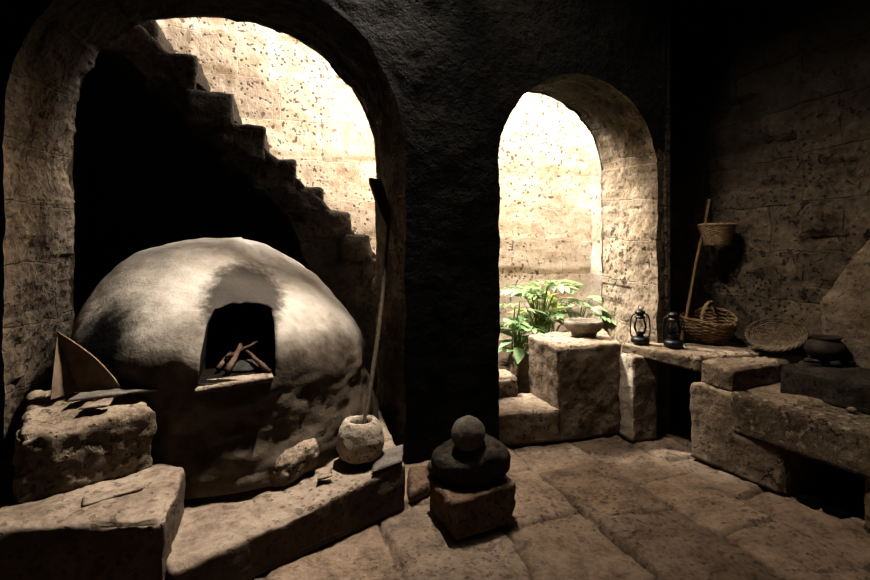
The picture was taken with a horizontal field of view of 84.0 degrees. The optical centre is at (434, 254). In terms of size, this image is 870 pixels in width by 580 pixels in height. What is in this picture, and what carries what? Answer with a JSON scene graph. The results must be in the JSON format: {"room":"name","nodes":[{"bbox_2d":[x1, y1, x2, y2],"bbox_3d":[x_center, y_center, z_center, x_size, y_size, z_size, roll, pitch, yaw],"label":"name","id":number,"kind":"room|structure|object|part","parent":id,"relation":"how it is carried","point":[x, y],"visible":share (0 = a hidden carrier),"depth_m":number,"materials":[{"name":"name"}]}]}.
{"room":"historic interior","nodes":[
{"label":"historic interior","id":0,"kind":"room"},
{"bbox_2d":[72,57,96,323],"bbox_3d":[-3.027,-1.550,4.035,0.033,6.000,1.400,0,0,-17],"label":"wall","id":1,"kind":"structure","parent":0,"point":[84,172],"depth_m":4.30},
{"bbox_2d":[96,53,304,285],"bbox_3d":[-2.188,-0.425,4.871,2.200,3.750,0.001,0,0,-17],"label":"wall","id":2,"kind":"structure","parent":0,"point":[157,185],"depth_m":4.71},
{"bbox_2d":[0,0,710,464],"bbox_3d":[-0.490,-1.548,3.696,6.450,6.005,0.880,0,0,-17],"label":"wall","id":3,"kind":"structure","parent":0,"point":[437,84],"depth_m":3.49,"materials":[{"name":"beige stone"}]},
{"bbox_2d":[156,17,591,339],"bbox_3d":[-0.595,-1.550,5.473,5.600,6.000,0.041,0,0,-17],"label":"wall","id":4,"kind":"structure","parent":0,"point":[311,117],"depth_m":5.40,"materials":[{"name":"beige stone"}]},
{"bbox_2d":[498,339,528,370],"bbox_3d":[1.041,1.230,5.260,2.534,0.441,1.433,0,0,-17],"label":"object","id":5,"kind":"structure","parent":0,"point":[503,355],"depth_m":4.86,"materials":[{"name":"stone"}]},
{"bbox_2d":[508,349,529,393],"bbox_3d":[0.956,1.054,4.500,0.614,0.391,0.204,0,0,-17],"label":"planter stone","id":6,"kind":"object","parent":5,"relation":"on","point":[521,370],"visible":0.21,"depth_m":4.36,"materials":[{"name":"brown stone"}]},
{"bbox_2d":[498,313,543,363],"bbox_3d":[0.796,0.786,4.596,0.591,0.475,0.646,0,0,-17],"label":"leaf plant","id":7,"kind":"object","parent":5,"relation":"on","point":[519,353],"visible":0.8,"depth_m":4.57,"materials":[{"name":"green plant"}]},
{"bbox_2d":[500,292,547,352],"bbox_3d":[0.827,0.696,4.674,0.600,0.651,0.539,0,0,-43],"label":"leaf plant","id":8,"kind":"object","parent":5,"relation":"on","point":[525,324],"visible":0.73,"depth_m":4.58,"materials":[{"name":"green plant"}]},
{"bbox_3d":[0.766,0.750,4.744,0.018,0.541,0.079,0,0,-17],"label":"stem","id":9,"kind":"part","parent":8,"relation":"part of","materials":[{"name":"green plant"}]},
{"bbox_2d":[500,280,584,331],"bbox_3d":[1.100,0.631,4.920,0.758,0.779,0.747,0,0,31],"label":"leaf plant","id":10,"kind":"object","parent":5,"relation":"on","point":[535,290],"visible":0.83,"depth_m":4.80,"materials":[{"name":"green plant"}]},
{"bbox_3d":[1.003,0.685,4.884,0.113,0.672,0.066,0,0,-17],"label":"stem","id":11,"kind":"part","parent":10,"relation":"part of","materials":[{"name":"green plant"}]},
{"bbox_3d":[1.101,0.642,4.883,0.127,0.758,0.017,0,0,20],"label":"stem","id":12,"kind":"part","parent":10,"relation":"part of","materials":[{"name":"green plant"}]},
{"bbox_2d":[508,279,580,333],"bbox_3d":[1.181,0.641,5.217,0.828,0.764,0.542,0,0,-17],"label":"shrub","id":13,"kind":"object","parent":5,"relation":"on","point":[553,305],"visible":0.35,"depth_m":5.17,"materials":[{"name":"green plant"}]},
{"bbox_2d":[522,318,569,344],"bbox_3d":[1.117,0.827,4.779,0.556,0.394,0.461,0,0,14],"label":"fern","id":14,"kind":"object","parent":5,"relation":"on","point":[548,323],"visible":0.17,"depth_m":4.73,"materials":[{"name":"green plant"}]},
{"bbox_2d":[538,295,615,330],"bbox_3d":[1.571,0.726,4.828,1.137,0.593,0.607,0,0,-35],"label":"leaf plant","id":15,"kind":"object","parent":5,"relation":"on","point":[557,314],"visible":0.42,"depth_m":4.73,"materials":[{"name":"green plant"}]},
{"bbox_2d":[250,430,869,579],"bbox_3d":[0.203,1.472,1.371,6.400,0.080,5.700,0,0,-17],"label":"floor","id":16,"kind":"structure","parent":0,"point":[613,506],"depth_m":2.54,"materials":[{"name":"beige stone"}]},
{"bbox_2d":[0,462,185,579],"bbox_3d":[-1.760,1.240,2.172,1.302,0.420,0.677,0,0,-6],"label":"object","id":17,"kind":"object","parent":16,"relation":"on","point":[131,536],"depth_m":1.91,"materials":[{"name":"beige stone"}]},
{"bbox_2d":[12,390,156,502],"bbox_3d":[-1.751,0.874,2.441,0.547,0.351,0.670,0,0,-36],"label":"stone block","id":18,"kind":"object","parent":17,"relation":"on","point":[60,447],"visible":0.92,"depth_m":2.21,"materials":[{"name":"beige stone"}]},
{"bbox_2d":[50,331,125,399],"bbox_3d":[-1.757,0.552,2.442,0.395,0.326,0.118,0,0,0],"label":"folded hide","id":19,"kind":"object","parent":18,"relation":"on","point":[75,369],"visible":0.98,"depth_m":2.48,"materials":[{"name":"brown leather"}]},
{"bbox_2d":[79,398,113,409],"bbox_3d":[-1.614,0.710,2.307,0.129,0.030,0.063,0,0,-27],"label":"flake","id":20,"kind":"object","parent":18,"relation":"on","point":[104,402],"visible":1,"depth_m":2.30,"materials":[{"name":"beige stone"}]},
{"bbox_2d":[67,387,156,401],"bbox_3d":[-1.594,0.687,2.417,0.376,0.033,0.116,0,0,-17],"label":"flat slab","id":21,"kind":"object","parent":18,"relation":"on","point":[115,392],"visible":0.96,"depth_m":2.39,"materials":[{"name":"grey stone"}]},
{"bbox_2d":[82,485,144,506],"bbox_3d":[-1.386,1.037,2.091,0.228,0.026,0.092,0,0,-35],"label":"flake","id":22,"kind":"object","parent":17,"relation":"on","point":[86,500],"visible":0.98,"depth_m":2.07,"materials":[{"name":"beige stone"}]},
{"bbox_2d":[166,410,404,579],"bbox_3d":[-1.232,1.315,2.855,2.113,0.270,1.838,0,0,-17],"label":"stone ledge","id":23,"kind":"object","parent":16,"relation":"on","point":[246,535],"visible":0.3,"depth_m":2.38,"materials":[{"name":"beige stone"}]},
{"bbox_2d":[70,237,378,498],"bbox_3d":[-1.393,0.550,3.425,1.970,1.361,2.047,0,0,-17],"label":"oven","id":24,"kind":"object","parent":23,"relation":"on","point":[164,318],"visible":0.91,"depth_m":2.75,"materials":[{"name":"paint"}]},
{"bbox_2d":[216,336,241,370],"bbox_3d":[-1.216,0.578,2.872,0.032,0.137,0.366,0,0,-3],"label":"stick","id":25,"kind":"object","parent":24,"relation":"in","point":[219,366],"visible":0.85,"depth_m":2.83,"materials":[{"name":"brown wood"}]},
{"bbox_2d":[224,343,242,373],"bbox_3d":[-1.144,0.587,2.764,0.034,0.127,0.257,0,0,-5],"label":"stick","id":26,"kind":"object","parent":24,"relation":"in","point":[233,360],"visible":0.98,"depth_m":2.72,"materials":[{"name":"brown wood"}]},
{"bbox_3d":[-1.062,0.677,2.570,0.386,0.065,0.126,0,0,-22],"label":"sill","id":27,"kind":"part","parent":24,"relation":"part of","materials":[{"name":"beige stone"}]},
{"bbox_2d":[222,357,269,372],"bbox_3d":[-1.116,0.641,2.858,0.263,0.051,0.321,0,0,-17],"label":"heap","id":28,"kind":"object","parent":24,"relation":"in","point":[243,364],"visible":0.68,"depth_m":2.76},
{"bbox_2d":[224,335,268,358],"bbox_3d":[-1.110,0.543,2.861,0.021,0.109,0.265,0,0,44],"label":"stick","id":29,"kind":"object","parent":24,"relation":"in","point":[267,336],"visible":0.92,"depth_m":2.86,"materials":[{"name":"brown wood"}]},
{"bbox_2d":[236,342,271,372],"bbox_3d":[-1.049,0.590,2.790,0.405,0.122,0.028,0,0,45],"label":"stick","id":30,"kind":"object","parent":24,"relation":"in","point":[262,365],"visible":0.88,"depth_m":2.74,"materials":[{"name":"brown wood"}]},
{"bbox_2d":[270,438,319,487],"bbox_3d":[-0.794,1.142,2.691,0.299,0.208,0.219,0,0,-44],"label":"boulder","id":31,"kind":"object","parent":23,"relation":"on","point":[295,461],"visible":0.77,"depth_m":2.60,"materials":[{"name":"beige stone"}]},
{"bbox_2d":[317,471,332,479],"bbox_3d":[-0.591,1.186,2.596,0.086,0.021,0.070,0,0,-17],"label":"flake","id":32,"kind":"object","parent":23,"relation":"on","point":[321,476],"visible":1,"depth_m":2.58,"materials":[{"name":"beige stone"}]},
{"bbox_2d":[336,415,384,464],"bbox_3d":[-0.438,1.072,2.830,0.280,0.231,0.280,0,0,-17],"label":"mortar","id":33,"kind":"object","parent":23,"relation":"on","point":[357,442],"visible":1,"depth_m":2.73,"materials":[{"name":"beige stone"}]},
{"bbox_2d":[362,178,390,423],"bbox_3d":[-0.399,0.249,3.300,0.170,1.675,0.944,0,0,-3],"label":"wooden paddle","id":34,"kind":"object","parent":33,"relation":"in","point":[376,185],"visible":0.94,"depth_m":3.45,"materials":[{"name":"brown wood"}]},
{"bbox_3d":[-0.404,-0.388,3.675,0.155,0.401,0.150,0,0,34],"label":"blade","id":35,"kind":"part","parent":34,"relation":"part of","materials":[{"name":"brown wood"}]},
{"bbox_2d":[372,444,402,471],"bbox_3d":[-0.264,1.174,2.798,0.159,0.031,0.352,0,0,2],"label":"slab","id":36,"kind":"object","parent":23,"relation":"on","point":[391,456],"visible":0.93,"depth_m":2.77,"materials":[{"name":"stone"}]},
{"bbox_2d":[407,465,429,501],"bbox_3d":[-0.101,1.400,2.985,0.149,0.100,0.294,0,0,-1],"label":"stone block","id":37,"kind":"object","parent":16,"relation":"on","point":[418,483],"visible":0.84,"depth_m":2.92,"materials":[{"name":"brown stone"}]},
{"bbox_2d":[427,473,515,539],"bbox_3d":[0.191,1.335,2.687,0.435,0.231,0.377,0,0,-26],"label":"stone","id":38,"kind":"object","parent":16,"relation":"on","point":[463,512],"visible":0.67,"depth_m":2.54,"materials":[{"name":"brown stone"}]},
{"bbox_2d":[428,460,435,474],"bbox_3d":[-0.011,1.198,2.739,0.063,0.085,0.060,0,0,-17],"label":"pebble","id":39,"kind":"object","parent":38,"relation":"on","point":[430,469],"visible":0.43,"depth_m":2.72,"materials":[{"name":"brown stone"}]},
{"bbox_2d":[431,433,510,486],"bbox_3d":[0.197,1.130,2.692,0.424,0.216,0.319,0,0,-17],"label":"stone","id":40,"kind":"object","parent":38,"relation":"on","point":[489,463],"visible":0.87,"depth_m":2.58,"materials":[{"name":"stone"}]},
{"bbox_2d":[451,415,484,451],"bbox_3d":[0.181,0.976,2.642,0.188,0.188,0.173,0,0,-17],"label":"round stone","id":41,"kind":"object","parent":40,"relation":"on","point":[468,432],"visible":1,"depth_m":2.58,"materials":[{"name":"grey stone"}]},
{"bbox_2d":[499,393,560,444],"bbox_3d":[0.659,1.321,3.927,0.543,0.259,0.516,0,0,-17],"label":"stone step","id":42,"kind":"structure","parent":16,"relation":"on","point":[525,418],"depth_m":3.74,"materials":[{"name":"beige stone"}]},
{"bbox_2d":[499,369,517,397],"bbox_3d":[0.508,1.109,4.197,0.397,0.183,0.343,0,0,-17],"label":"stone step","id":43,"kind":"structure","parent":42,"relation":"on","point":[508,386],"depth_m":4.08,"materials":[{"name":"beige stone"}]},
{"bbox_2d":[528,329,620,440],"bbox_3d":[1.276,1.070,4.165,0.862,0.760,0.613,0,0,-17],"label":"parapet block","id":44,"kind":"object","parent":16,"relation":"on","point":[579,377],"visible":0.87,"depth_m":3.87,"materials":[{"name":"stone"}]},
{"bbox_2d":[564,317,603,336],"bbox_3d":[1.289,0.629,4.189,0.330,0.138,0.332,0,0,-17],"label":"stone bowl","id":45,"kind":"object","parent":44,"relation":"on","point":[578,327],"visible":1,"depth_m":4.08,"materials":[{"name":"beige stone"}]},
{"bbox_2d":[618,352,657,441],"bbox_3d":[1.675,1.118,3.881,0.357,0.665,0.204,0,0,-17],"label":"stone pier","id":46,"kind":"object","parent":16,"relation":"on","point":[638,374],"visible":0.92,"depth_m":3.79,"materials":[{"name":"stone"}]},
{"bbox_2d":[670,365,869,531],"bbox_3d":[2.405,1.145,3.256,0.994,0.610,2.367,0,0,-17],"label":"bench","id":47,"kind":"object","parent":16,"relation":"on","point":[769,438],"visible":0.82,"depth_m":3.02,"materials":[{"name":"stone"}]},
{"bbox_2d":[621,342,782,371],"bbox_3d":[2.111,0.781,3.834,1.093,0.138,0.537,0,0,-17],"label":"countertop","id":48,"kind":"structure","parent":47,"relation":"on","point":[690,356],"depth_m":3.70,"materials":[{"name":"stone"}]},
{"bbox_2d":[630,305,650,343],"bbox_3d":[1.668,0.560,3.929,0.144,0.304,0.144,0,0,-27],"label":"hurricane lantern","id":49,"kind":"object","parent":48,"relation":"on","point":[639,338],"visible":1,"depth_m":3.91,"materials":[{"name":"black metal"}]},
{"bbox_3d":[1.668,0.641,3.929,0.076,0.042,0.076,0,0,8],"label":"burner","id":50,"kind":"part","parent":49,"relation":"part of","materials":[{"name":"black metal"}]},
{"bbox_3d":[1.668,0.685,3.929,0.144,0.053,0.144,0,0,8],"label":"tank","id":51,"kind":"part","parent":49,"relation":"part of","materials":[{"name":"black metal"}]},
{"bbox_2d":[635,309,645,318],"bbox_3d":[1.668,0.478,3.929,0.084,0.073,0.083,0,0,8],"label":"hood","id":52,"kind":"object","parent":49,"relation":"attached to","point":[639,313],"depth_m":3.90,"materials":[{"name":"black metal"}]},
{"bbox_3d":[1.668,0.569,3.929,0.100,0.119,0.100,0,0,8],"label":"glass globe","id":53,"kind":"part","parent":49,"relation":"part of"},
{"bbox_2d":[662,312,684,347],"bbox_3d":[1.879,0.582,3.806,0.143,0.270,0.143,0,0,0],"label":"hurricane lantern","id":54,"kind":"object","parent":48,"relation":"on","point":[674,342],"visible":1,"depth_m":3.78,"materials":[{"name":"black metal"}]},
{"bbox_3d":[1.879,0.646,3.806,0.076,0.042,0.076,0,0,33],"label":"burner","id":55,"kind":"part","parent":54,"relation":"part of","materials":[{"name":"black metal"}]},
{"bbox_3d":[1.879,0.691,3.806,0.144,0.053,0.144,0,0,33],"label":"tank","id":56,"kind":"part","parent":54,"relation":"part of","materials":[{"name":"black metal"}]},
{"bbox_2d":[668,312,679,321],"bbox_3d":[1.879,0.483,3.806,0.084,0.073,0.083,0,0,33],"label":"hood","id":57,"kind":"object","parent":54,"relation":"attached to","point":[674,316],"depth_m":3.78,"materials":[{"name":"black metal"}]},
{"bbox_3d":[1.879,0.574,3.806,0.100,0.119,0.100,0,0,33],"label":"glass globe","id":58,"kind":"part","parent":54,"relation":"part of"},
{"bbox_2d":[678,337,760,349],"bbox_3d":[2.292,0.797,4.045,0.652,0.105,0.755,0,0,-17],"label":"slab","id":59,"kind":"object","parent":47,"relation":"on","point":[733,344],"visible":0.09,"depth_m":4.05,"materials":[{"name":"stone"}]},
{"bbox_2d":[679,199,710,339],"bbox_3d":[2.300,0.118,4.271,0.583,1.266,0.030,0,0,-38],"label":"pole","id":60,"kind":"object","parent":59,"relation":"on","point":[708,201],"visible":0.68,"depth_m":4.25,"materials":[{"name":"brown wood"}]},
{"bbox_2d":[679,300,738,345],"bbox_3d":[2.282,0.564,4.047,0.440,0.372,0.437,0,0,-4],"label":"wicker basket","id":61,"kind":"object","parent":59,"relation":"on","point":[712,330],"visible":0.96,"depth_m":3.95,"materials":[{"name":"brown wicker"}]},
{"bbox_3d":[2.286,0.475,4.038,0.037,0.195,0.409,0,0,45],"label":"handle","id":62,"kind":"part","parent":61,"relation":"part of","materials":[{"name":"beige wicker"}]},
{"bbox_2d":[701,353,802,391],"bbox_3d":[2.352,0.830,3.494,0.874,0.170,0.276,0,0,-17],"label":"block","id":63,"kind":"object","parent":47,"relation":"on","point":[728,374],"visible":0.87,"depth_m":3.40,"materials":[{"name":"stone"}]},
{"bbox_2d":[744,317,808,351],"bbox_3d":[2.601,0.603,3.693,0.359,0.232,0.394,0,0,-17],"label":"woven tray","id":64,"kind":"object","parent":63,"relation":"on","point":[770,336],"visible":1,"depth_m":3.71,"materials":[{"name":"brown wicker"}]},
{"bbox_2d":[780,359,869,414],"bbox_3d":[2.676,0.824,2.975,0.540,0.203,1.025,0,0,-17],"label":"block","id":65,"kind":"object","parent":47,"relation":"on","point":[844,386],"visible":0.93,"depth_m":3.03,"materials":[{"name":"brown stone"}]},
{"bbox_2d":[804,358,815,362],"bbox_3d":[2.529,0.712,3.265,0.078,0.036,0.061,0,0,-17],"label":"lump","id":66,"kind":"object","parent":65,"relation":"on","point":[809,360],"visible":1,"depth_m":3.25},
{"bbox_2d":[803,334,847,361],"bbox_3d":[2.649,0.631,3.280,0.238,0.165,0.238,0,0,-17],"label":"clay pot","id":67,"kind":"object","parent":65,"relation":"on","point":[822,347],"visible":0.99,"depth_m":3.21,"materials":[{"name":"brown ceramic"}]},
{"bbox_2d":[830,361,840,365],"bbox_3d":[2.623,0.711,3.166,0.068,0.032,0.058,0,0,-17],"label":"lump","id":68,"kind":"object","parent":65,"relation":"on","point":[836,363],"visible":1,"depth_m":3.15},
{"bbox_2d":[846,407,856,412],"bbox_3d":[2.432,0.903,2.826,0.054,0.030,0.044,0,0,-17],"label":"pebble","id":69,"kind":"object","parent":47,"relation":"on","point":[849,409],"visible":1,"depth_m":2.81,"materials":[{"name":"stone"}]},
{"bbox_2d":[590,135,601,319],"bbox_3d":[2.226,-1.550,5.662,0.052,6.000,1.400,0,0,-18],"label":"wall","id":70,"kind":"structure","parent":0,"point":[596,268],"depth_m":6.19,"materials":[{"name":"beige stone"}]},
{"bbox_2d":[703,0,869,359],"bbox_3d":[3.326,-0.800,2.087,0.190,4.500,5.300,0,0,-17],"label":"wall","id":71,"kind":"structure","parent":0,"point":[788,87],"depth_m":3.83,"materials":[{"name":"beige stone"}]},
{"bbox_3d":[2.596,-0.275,4.227,0.121,0.028,0.018,0,0,-17],"label":"peg","id":72,"kind":"object","parent":71,"relation":"attached to","visible":0},
{"bbox_2d":[697,222,736,245],"bbox_3d":[2.438,-0.186,4.178,0.309,0.207,0.302,0,0,-17],"label":"hanging basket","id":73,"kind":"object","parent":72,"relation":"hanging from","point":[712,234],"visible":1,"depth_m":4.08,"materials":[{"name":"beige wicker"}]},
{"bbox_2d":[820,239,869,368],"bbox_3d":[3.000,-0.096,2.845,0.187,2.124,1.291,0,0,-17],"label":"wall","id":74,"kind":"structure","parent":0,"point":[845,309],"depth_m":3.23,"materials":[{"name":"stone"}]},
{"label":"floor","id":75,"kind":"structure","parent":0,"visible":0},
{"bbox_2d":[99,20,377,395],"bbox_3d":[-1.453,-0.396,4.678,3.377,3.756,0.998,0,0,-17],"label":"stone staircase","id":76,"kind":"structure","parent":75,"relation":"on","point":[344,260],"depth_m":4.24,"materials":[{"name":"stone"}]}
]}

